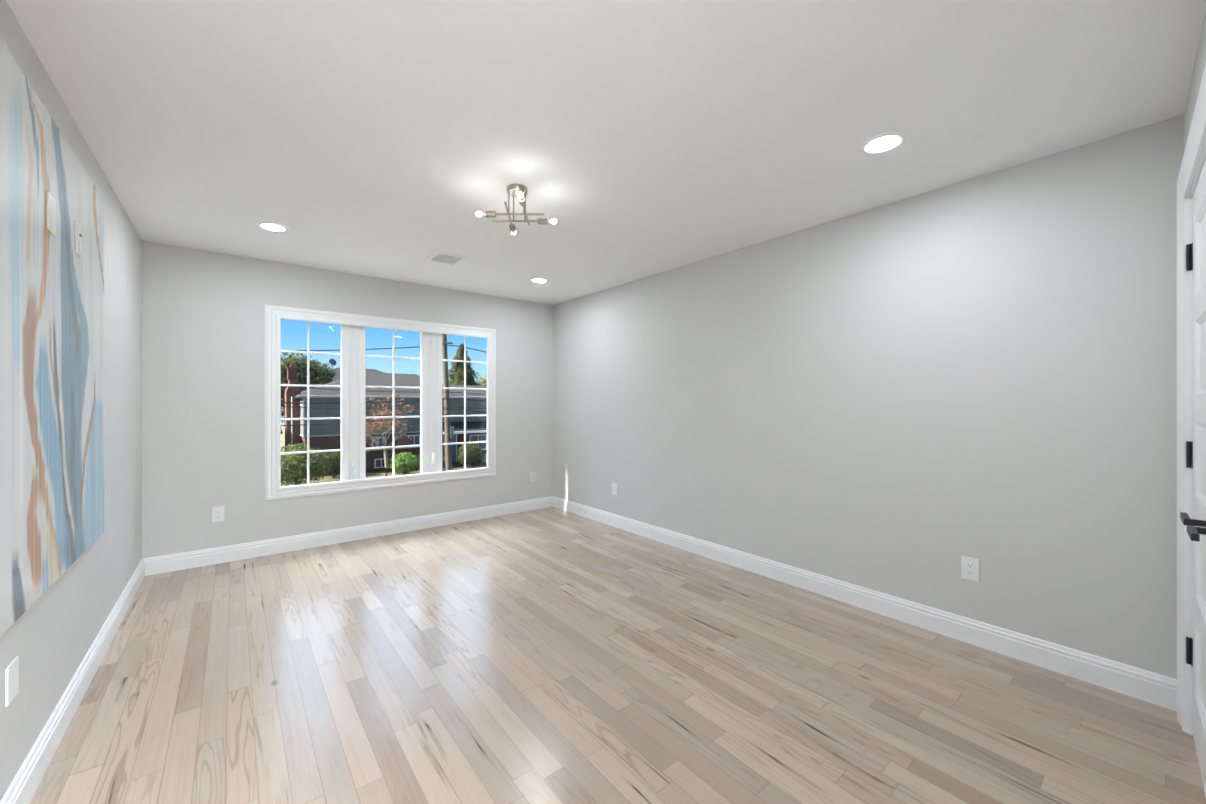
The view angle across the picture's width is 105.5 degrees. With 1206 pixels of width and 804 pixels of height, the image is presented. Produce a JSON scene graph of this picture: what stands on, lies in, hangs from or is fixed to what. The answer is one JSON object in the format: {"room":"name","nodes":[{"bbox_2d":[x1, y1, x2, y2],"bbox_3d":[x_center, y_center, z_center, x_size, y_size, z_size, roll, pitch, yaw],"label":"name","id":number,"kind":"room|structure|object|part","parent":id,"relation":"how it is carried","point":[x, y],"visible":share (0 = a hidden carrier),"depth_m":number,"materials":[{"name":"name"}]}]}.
{"room":"empty bedroom","nodes":[
{"label":"empty bedroom","id":0,"kind":"room"},
{"bbox_2d":[0,0,141,800],"bbox_3d":[-0.665,0.096,-0.103,0.130,2.740,8.995,0,0,-39],"label":"wall","id":1,"kind":"structure","parent":0,"point":[52,638],"depth_m":2.23,"materials":[{"name":"grey paint"}]},
{"bbox_2d":[5,656,18,706],"bbox_3d":[-1.765,0.833,1.371,0.006,0.112,0.090,0,0,-39],"label":"wall plate","id":2,"kind":"object","parent":1,"relation":"attached to","point":[12,671],"visible":1,"depth_m":1.36,"materials":[{"name":"white plastic"}]},
{"bbox_2d":[0,37,103,636],"bbox_3d":[-1.950,-0.177,1.614,0.020,1.637,1.640,0,0,-39],"label":"abstract painting","id":3,"kind":"object","parent":1,"relation":"attached to","point":[52,297],"visible":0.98,"depth_m":1.54,"materials":[{"name":"multicoloured paint"}]},
{"bbox_2d":[46,191,55,235],"bbox_3d":[-1.914,-0.652,1.591,0.006,0.128,0.085,0,0,-39],"label":"wall plate","id":4,"kind":"object","parent":3,"relation":"attached to","point":[50,201],"visible":1,"depth_m":1.58,"materials":[{"name":"white plastic"}]},
{"bbox_2d":[75,221,81,256],"bbox_3d":[-2.136,-0.662,1.868,0.009,0.130,0.075,0,0,-39],"label":"wall plate","id":5,"kind":"object","parent":3,"relation":"attached to","point":[78,246],"visible":1,"depth_m":1.85,"materials":[{"name":"white plastic"}]},
{"bbox_2d":[0,559,144,803],"bbox_3d":[-1.816,1.203,1.442,0.017,0.126,4.885,0,0,-39],"label":"baseboard","id":6,"kind":"structure","parent":1,"relation":"attached to","point":[24,785],"depth_m":1.77,"materials":[{"name":"white wood"}]},
{"bbox_2d":[142,241,552,558],"bbox_3d":[-2.020,0.096,4.499,3.797,2.740,0.130,0,0,-39],"label":"wall","id":7,"kind":"structure","parent":0,"point":[203,312],"depth_m":3.72,"materials":[{"name":"grey paint"}]},
{"bbox_2d":[212,506,223,522],"bbox_3d":[-3.022,0.881,3.601,0.076,0.120,0.010,0,0,-39],"label":"wall outlet","id":8,"kind":"object","parent":7,"relation":"attached to","point":[217,512],"visible":1,"depth_m":3.60,"materials":[{"name":"white plastic"}]},
{"bbox_2d":[215,510,220,518],"bbox_3d":[-3.020,0.881,3.599,0.034,0.067,0.004,0,0,-39],"label":"receptacle","id":9,"kind":"object","parent":8,"relation":"attached to","point":[217,512],"depth_m":3.60,"materials":[{"name":"white plastic"}]},
{"bbox_2d":[143,496,552,575],"bbox_3d":[-1.974,1.203,4.442,3.537,0.126,0.017,0,0,-39],"label":"baseboard","id":10,"kind":"structure","parent":7,"relation":"attached to","point":[210,556],"depth_m":4.04,"materials":[{"name":"white wood"}]},
{"bbox_2d":[265,305,495,500],"bbox_3d":[-2.041,0.011,4.498,2.160,1.710,0.205,0,0,-39],"label":"window","id":11,"kind":"structure","parent":7,"relation":"in","point":[353,326],"depth_m":4.26,"materials":[{"name":"white wood"}]},
{"bbox_2d":[281,321,340,483],"bbox_3d":[-2.597,0.002,4.040,0.513,1.462,0.013,0,0,-39],"label":"grille","id":12,"kind":"object","parent":11,"relation":"attached to","point":[291,351],"depth_m":4.04,"materials":[{"name":"white plastic"}]},
{"bbox_3d":[-2.584,0.006,4.031,0.608,1.600,0.042,0,0,-39],"label":"sash","id":13,"kind":"part","parent":11,"relation":"part of","materials":[{"name":"white plastic"}]},
{"bbox_3d":[-2.037,0.006,4.472,0.621,1.600,0.042,0,0,-39],"label":"sash","id":14,"kind":"part","parent":11,"relation":"part of","materials":[{"name":"white plastic"}]},
{"bbox_2d":[365,329,420,475],"bbox_3d":[-2.047,0.002,4.484,0.517,1.462,0.013,0,0,-39],"label":"grille","id":15,"kind":"object","parent":11,"relation":"attached to","point":[393,356],"depth_m":4.48,"materials":[{"name":"white plastic"}]},
{"bbox_3d":[-1.474,0.006,4.926,0.622,1.600,0.042,0,0,-39],"label":"sash","id":16,"kind":"part","parent":11,"relation":"part of","materials":[{"name":"white plastic"}]},
{"bbox_2d":[442,336,486,468],"bbox_3d":[-1.484,0.002,4.938,0.518,1.462,0.013,0,0,-39],"label":"grille","id":17,"kind":"object","parent":11,"relation":"attached to","point":[464,361],"depth_m":4.93,"materials":[{"name":"white plastic"}]},
{"bbox_2d":[530,472,535,482],"bbox_3d":[-0.821,0.884,5.375,0.076,0.120,0.010,0,0,-39],"label":"wall outlet","id":18,"kind":"object","parent":7,"relation":"attached to","point":[532,474],"visible":1,"depth_m":5.37,"materials":[{"name":"white plastic"}]},
{"bbox_2d":[6,0,1205,304],"bbox_3d":[0.762,-1.274,1.048,3.797,0.200,8.995,0,0,-39],"label":"ceiling","id":19,"kind":"structure","parent":0,"point":[659,136],"depth_m":1.83,"materials":[{"name":"white paint"}]},
{"bbox_2d":[257,222,287,231],"bbox_3d":[-2.214,-1.171,3.077,0.168,0.006,0.168,0,0,-39],"label":"recessed light","id":20,"kind":"object","parent":19,"relation":"in","point":[268,226],"visible":1,"depth_m":3.07,"materials":[{"name":"white plastic"}]},
{"bbox_2d":[425,251,467,265],"bbox_3d":[-1.283,-1.171,3.755,0.256,0.006,0.316,0,0,-37],"label":"ceiling vent","id":21,"kind":"object","parent":19,"relation":"in","point":[439,257],"visible":1,"depth_m":3.74,"materials":[{"name":"white metal"}]},
{"bbox_2d":[476,183,557,236],"bbox_3d":[-0.471,-1.074,2.494,0.393,0.201,0.390,0,0,29],"label":"ceiling light fixture","id":22,"kind":"object","parent":19,"relation":"attached to","point":[514,190],"visible":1,"depth_m":2.48,"materials":[{"name":"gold metal"}]},
{"bbox_2d":[485,211,495,217],"bbox_3d":[-0.607,-1.014,2.475,0.056,0.034,0.035,0,0,0],"label":"socket","id":23,"kind":"object","parent":22,"relation":"attached to","point":[488,214],"depth_m":2.46,"materials":[{"name":"gold metal"}]},
{"bbox_3d":[-0.506,-1.004,2.467,0.010,0.010,0.316,0,0,-5],"label":"rod","id":24,"kind":"part","parent":22,"relation":"part of","materials":[{"name":"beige metal"}]},
{"bbox_3d":[-0.510,-1.081,2.484,0.008,0.135,0.008,0,0,0],"label":"stem","id":25,"kind":"part","parent":22,"relation":"part of","materials":[{"name":"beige metal"}]},
{"bbox_2d":[509,224,515,232],"bbox_3d":[-0.522,-1.004,2.649,0.034,0.034,0.055,0,0,-5],"label":"socket","id":26,"kind":"object","parent":22,"relation":"attached to","point":[512,228],"depth_m":2.62,"materials":[{"name":"gold metal"}]},
{"bbox_3d":[-0.492,-1.013,2.568,0.260,0.010,0.010,0,0,-1],"label":"rod","id":27,"kind":"part","parent":22,"relation":"part of","materials":[{"name":"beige metal"}]},
{"bbox_3d":[-0.450,-1.014,2.478,0.265,0.010,0.010,0,0,-1],"label":"rod","id":28,"kind":"part","parent":22,"relation":"part of","materials":[{"name":"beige metal"}]},
{"bbox_2d":[518,196,525,205],"bbox_3d":[-0.411,-1.024,2.335,0.034,0.034,0.055,0,0,-3],"label":"socket","id":29,"kind":"object","parent":22,"relation":"attached to","point":[522,201],"depth_m":2.33,"materials":[{"name":"gold metal"}]},
{"bbox_2d":[537,218,547,224],"bbox_3d":[-0.338,-1.013,2.570,0.056,0.034,0.035,0,0,0],"label":"socket","id":30,"kind":"object","parent":22,"relation":"attached to","point":[541,221],"depth_m":2.56,"materials":[{"name":"gold metal"}]},
{"bbox_2d":[530,278,547,282],"bbox_3d":[-0.619,-1.171,4.431,0.168,0.006,0.168,0,0,-39],"label":"recessed light","id":31,"kind":"object","parent":19,"relation":"in","point":[535,280],"visible":1,"depth_m":4.42,"materials":[{"name":"white plastic"}]},
{"bbox_2d":[862,133,904,153],"bbox_3d":[1.272,-1.171,2.083,0.168,0.006,0.168,0,0,-39],"label":"recessed light","id":32,"kind":"object","parent":19,"relation":"in","point":[887,142],"visible":1,"depth_m":2.08,"materials":[{"name":"white plastic"}]},
{"bbox_2d":[30,507,1205,803],"bbox_3d":[0.803,1.366,0.998,3.797,0.200,8.866,0,0,-39],"label":"floor","id":33,"kind":"structure","parent":0,"point":[551,655],"depth_m":1.95,"materials":[{"name":"brown wood"}]},
{"bbox_2d":[553,114,1183,678],"bbox_3d":[2.190,0.096,2.199,0.130,2.740,8.995,0,0,-39],"label":"wall","id":34,"kind":"structure","parent":0,"point":[983,368],"depth_m":2.53,"materials":[{"name":"grey paint"}]},
{"bbox_2d":[612,483,616,494],"bbox_3d":[0.116,0.884,4.660,0.010,0.120,0.076,0,0,-39],"label":"wall outlet","id":35,"kind":"object","parent":34,"relation":"attached to","point":[614,485],"visible":1,"depth_m":4.65,"materials":[{"name":"white plastic"}]},
{"bbox_2d":[553,496,1176,711],"bbox_3d":[0.877,1.203,3.710,0.017,0.126,4.735,0,0,-39],"label":"baseboard","id":36,"kind":"structure","parent":34,"relation":"attached to","point":[1151,687],"depth_m":2.51,"materials":[{"name":"white wood"}]},
{"bbox_2d":[961,556,978,581],"bbox_3d":[1.930,0.878,2.410,0.010,0.120,0.076,0,0,-39],"label":"wall outlet","id":37,"kind":"object","parent":34,"relation":"attached to","point":[969,566],"visible":1,"depth_m":2.41,"materials":[{"name":"white plastic"}]},
{"bbox_2d":[966,562,973,575],"bbox_3d":[1.927,0.878,2.408,0.004,0.067,0.034,0,0,-39],"label":"receptacle","id":38,"kind":"object","parent":37,"relation":"attached to","point":[969,565],"depth_m":2.41,"materials":[{"name":"white plastic"}]},
{"bbox_2d":[1184,10,1205,150],"bbox_3d":[1.065,0.096,0.630,3.800,2.740,0.140,0,0,-41],"label":"wall","id":39,"kind":"structure","parent":0,"point":[1200,60],"depth_m":1.57,"materials":[{"name":"grey paint"}]},
{"bbox_2d":[1177,63,1205,796],"bbox_3d":[1.699,0.194,1.219,1.710,2.145,0.188,0,0,-41],"label":"door","id":40,"kind":"structure","parent":39,"relation":"in","point":[1191,182],"depth_m":1.73,"materials":[{"name":"white wood"}]},
{"bbox_3d":[1.967,-0.526,1.484,0.520,0.265,0.028,0,0,-41],"label":"panel","id":41,"kind":"part","parent":40,"relation":"part of","materials":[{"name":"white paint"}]},
{"bbox_3d":[1.967,-0.161,1.484,0.520,0.265,0.028,0,0,-41],"label":"panel","id":42,"kind":"part","parent":40,"relation":"part of","materials":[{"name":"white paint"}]},
{"bbox_3d":[1.967,0.204,1.484,0.520,0.265,0.028,0,0,-41],"label":"panel","id":43,"kind":"part","parent":40,"relation":"part of","materials":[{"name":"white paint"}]},
{"bbox_3d":[1.967,0.569,1.484,0.520,0.265,0.028,0,0,-41],"label":"panel","id":44,"kind":"part","parent":40,"relation":"part of","materials":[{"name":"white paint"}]},
{"bbox_3d":[1.967,0.934,1.484,0.520,0.265,0.028,0,0,-41],"label":"panel","id":45,"kind":"part","parent":40,"relation":"part of","materials":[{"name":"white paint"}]},
{"label":"outside","id":46,"kind":"structure","parent":0,"visible":0},
{"bbox_2d":[281,398,486,403],"bbox_3d":[-10.959,0.162,21.557,36.001,0.706,0.068,0,0,-39],"label":"overhead cable","id":47,"kind":"object","parent":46,"point":[443,398],"visible":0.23,"depth_m":21.56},
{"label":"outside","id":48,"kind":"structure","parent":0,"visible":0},
{"bbox_2d":[281,406,486,408],"bbox_3d":[-10.871,0.384,21.448,36.001,0.915,0.040,0,0,-39],"label":"overhead cable","id":49,"kind":"object","parent":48,"point":[281,406],"visible":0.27,"depth_m":21.32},
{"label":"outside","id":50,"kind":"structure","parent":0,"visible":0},
{"bbox_2d":[281,409,486,420],"bbox_3d":[-10.784,0.967,21.338,36.001,1.203,0.056,0,0,-39],"label":"overhead cable","id":51,"kind":"object","parent":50,"point":[444,409],"visible":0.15,"depth_m":22.34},
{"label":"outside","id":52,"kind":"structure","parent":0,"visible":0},
{"bbox_2d":[281,413,486,425],"bbox_3d":[-10.696,1.187,21.230,36.001,1.196,0.048,0,0,-39],"label":"overhead cable","id":53,"kind":"object","parent":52,"point":[449,413],"visible":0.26,"depth_m":20.42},
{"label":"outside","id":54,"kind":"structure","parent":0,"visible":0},
{"bbox_2d":[281,426,486,486],"bbox_3d":[-35.589,4.616,60.069,160.000,0.300,81.800,0,0,-39],"label":"ground","id":55,"kind":"structure","parent":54,"point":[481,464],"depth_m":28.64,"materials":[{"name":"beige concrete"}]},
{"bbox_2d":[281,443,329,485],"bbox_3d":[-16.270,3.350,24.405,2.993,2.297,2.592,0,0,-39],"label":"shrub","id":56,"kind":"object","parent":55,"relation":"on","point":[293,466],"visible":0.79,"depth_m":24.00,"materials":[{"name":"green plant"}]},
{"bbox_2d":[281,352,335,450],"bbox_3d":[-24.973,0.237,35.593,7.767,8.588,4.492,0,0,-39],"label":"leafy tree","id":57,"kind":"object","parent":55,"relation":"on","point":[318,375],"visible":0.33,"depth_m":35.91,"materials":[{"name":"green plant"}]},
{"bbox_2d":[322,451,340,477],"bbox_3d":[-15.926,3.659,27.109,1.638,1.675,1.329,0,0,-39],"label":"shrub","id":58,"kind":"object","parent":55,"relation":"on","point":[334,464],"visible":0.48,"depth_m":26.82,"materials":[{"name":"green plant"}]},
{"bbox_2d":[329,359,383,381],"bbox_3d":[-24.028,0.309,44.855,11.100,8.314,8.800,0,0,-39],"label":"house","id":59,"kind":"structure","parent":55,"relation":"on","point":[332,362],"depth_m":42.37,"materials":[{"name":"beige"}]},
{"bbox_3d":[-24.042,-3.527,40.772,0.210,0.643,0.659,0,0,29],"label":"dish","id":60,"kind":"part","parent":59,"relation":"part of","materials":[{"name":"grey metal"}]},
{"bbox_2d":[340,394,413,476],"bbox_3d":[-12.783,1.988,26.060,3.974,5.029,3.669,0,0,-39],"label":"street tree","id":61,"kind":"object","parent":55,"relation":"on","point":[379,424],"visible":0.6,"depth_m":26.12,"materials":[{"name":"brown plant"}]},
{"bbox_2d":[284,364,486,476],"bbox_3d":[-13.920,1.056,35.027,17.260,6.820,10.550,0,0,-39],"label":"house","id":62,"kind":"structure","parent":55,"relation":"on","point":[325,436],"depth_m":29.91,"materials":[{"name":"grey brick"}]},
{"bbox_3d":[-10.790,3.241,32.419,0.940,2.050,0.080,0,0,-39],"label":"door frame","id":63,"kind":"part","parent":62,"relation":"part of","materials":[{"name":"white wood"}]},
{"bbox_3d":[-10.802,3.231,32.435,0.800,1.970,0.100,0,0,-39],"label":"door","id":64,"kind":"part","parent":62,"relation":"part of","materials":[{"name":"blue"}]},
{"bbox_2d":[390,452,419,474],"bbox_3d":[-12.132,3.779,28.122,1.810,1.438,1.494,0,0,-39],"label":"shrub","id":65,"kind":"object","parent":55,"relation":"on","point":[403,463],"visible":0.94,"depth_m":27.80,"materials":[{"name":"green plant"}]},
{"bbox_2d":[442,455,445,468],"bbox_3d":[-10.639,3.911,29.677,1.245,1.180,1.042,0,0,-39],"label":"shrub","id":66,"kind":"object","parent":55,"relation":"on","point":[443,457],"visible":0.23,"depth_m":29.57,"materials":[{"name":"green plant"}]},
{"bbox_2d":[442,343,483,385],"bbox_3d":[-14.405,-0.752,46.961,6.169,10.536,6.298,0,0,-39],"label":"conifer tree","id":67,"kind":"object","parent":55,"relation":"on","point":[457,376],"visible":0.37,"depth_m":46.34,"materials":[{"name":"green plant"}]},
{"bbox_2d":[457,441,482,467],"bbox_3d":[-9.055,3.572,31.225,1.820,1.847,1.493,0,0,-39],"label":"shrub","id":68,"kind":"object","parent":55,"relation":"on","point":[474,453],"visible":0.92,"depth_m":30.89,"materials":[{"name":"green plant"}]},
{"bbox_2d":[476,373,486,385],"bbox_3d":[-13.704,0.457,55.145,4.735,8.118,3.416,0,0,-39],"label":"leafy tree","id":69,"kind":"object","parent":55,"relation":"on","point":[484,380],"visible":0.04,"depth_m":54.27,"materials":[{"name":"green plant"}]},
{"bbox_2d":[482,454,486,464],"bbox_3d":[-7.752,3.969,31.510,1.104,1.064,0.911,0,0,-39],"label":"shrub","id":70,"kind":"object","parent":55,"relation":"on","point":[485,456],"visible":0.27,"depth_m":31.17,"materials":[{"name":"green plant"}]},
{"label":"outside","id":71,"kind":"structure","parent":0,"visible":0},
{"bbox_3d":[-4.455,4.676,21.457,160.000,0.180,11.000,0,0,-39],"label":"street","id":72,"kind":"object","parent":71,"visible":0},
{"bbox_2d":[442,334,453,470],"bbox_3d":[-8.429,-0.934,24.266,2.100,11.210,0.568,0,0,-39],"label":"utility pole","id":73,"kind":"object","parent":72,"relation":"on","point":[449,431],"visible":0.43,"depth_m":24.38,"materials":[{"name":"brown wood"}]},
{"bbox_2d":[281,386,486,394],"bbox_3d":[-11.047,-0.442,21.666,36.000,1.134,0.044,0,0,-39],"label":"overhead cable","id":74,"kind":"object","parent":73,"relation":"attached to","point":[281,386],"visible":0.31,"depth_m":21.81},
{"bbox_2d":[292,345,486,352],"bbox_3d":[-11.136,-1.779,21.774,36.002,2.458,0.052,0,0,-39],"label":"overhead cable","id":75,"kind":"object","parent":73,"relation":"attached to","point":[442,345],"visible":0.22,"depth_m":22.27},
{"bbox_3d":[-8.064,1.616,24.482,0.180,0.600,0.080,0,0,-39],"label":"guard plate","id":76,"kind":"part","parent":73,"relation":"part of","materials":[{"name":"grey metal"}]}
]}

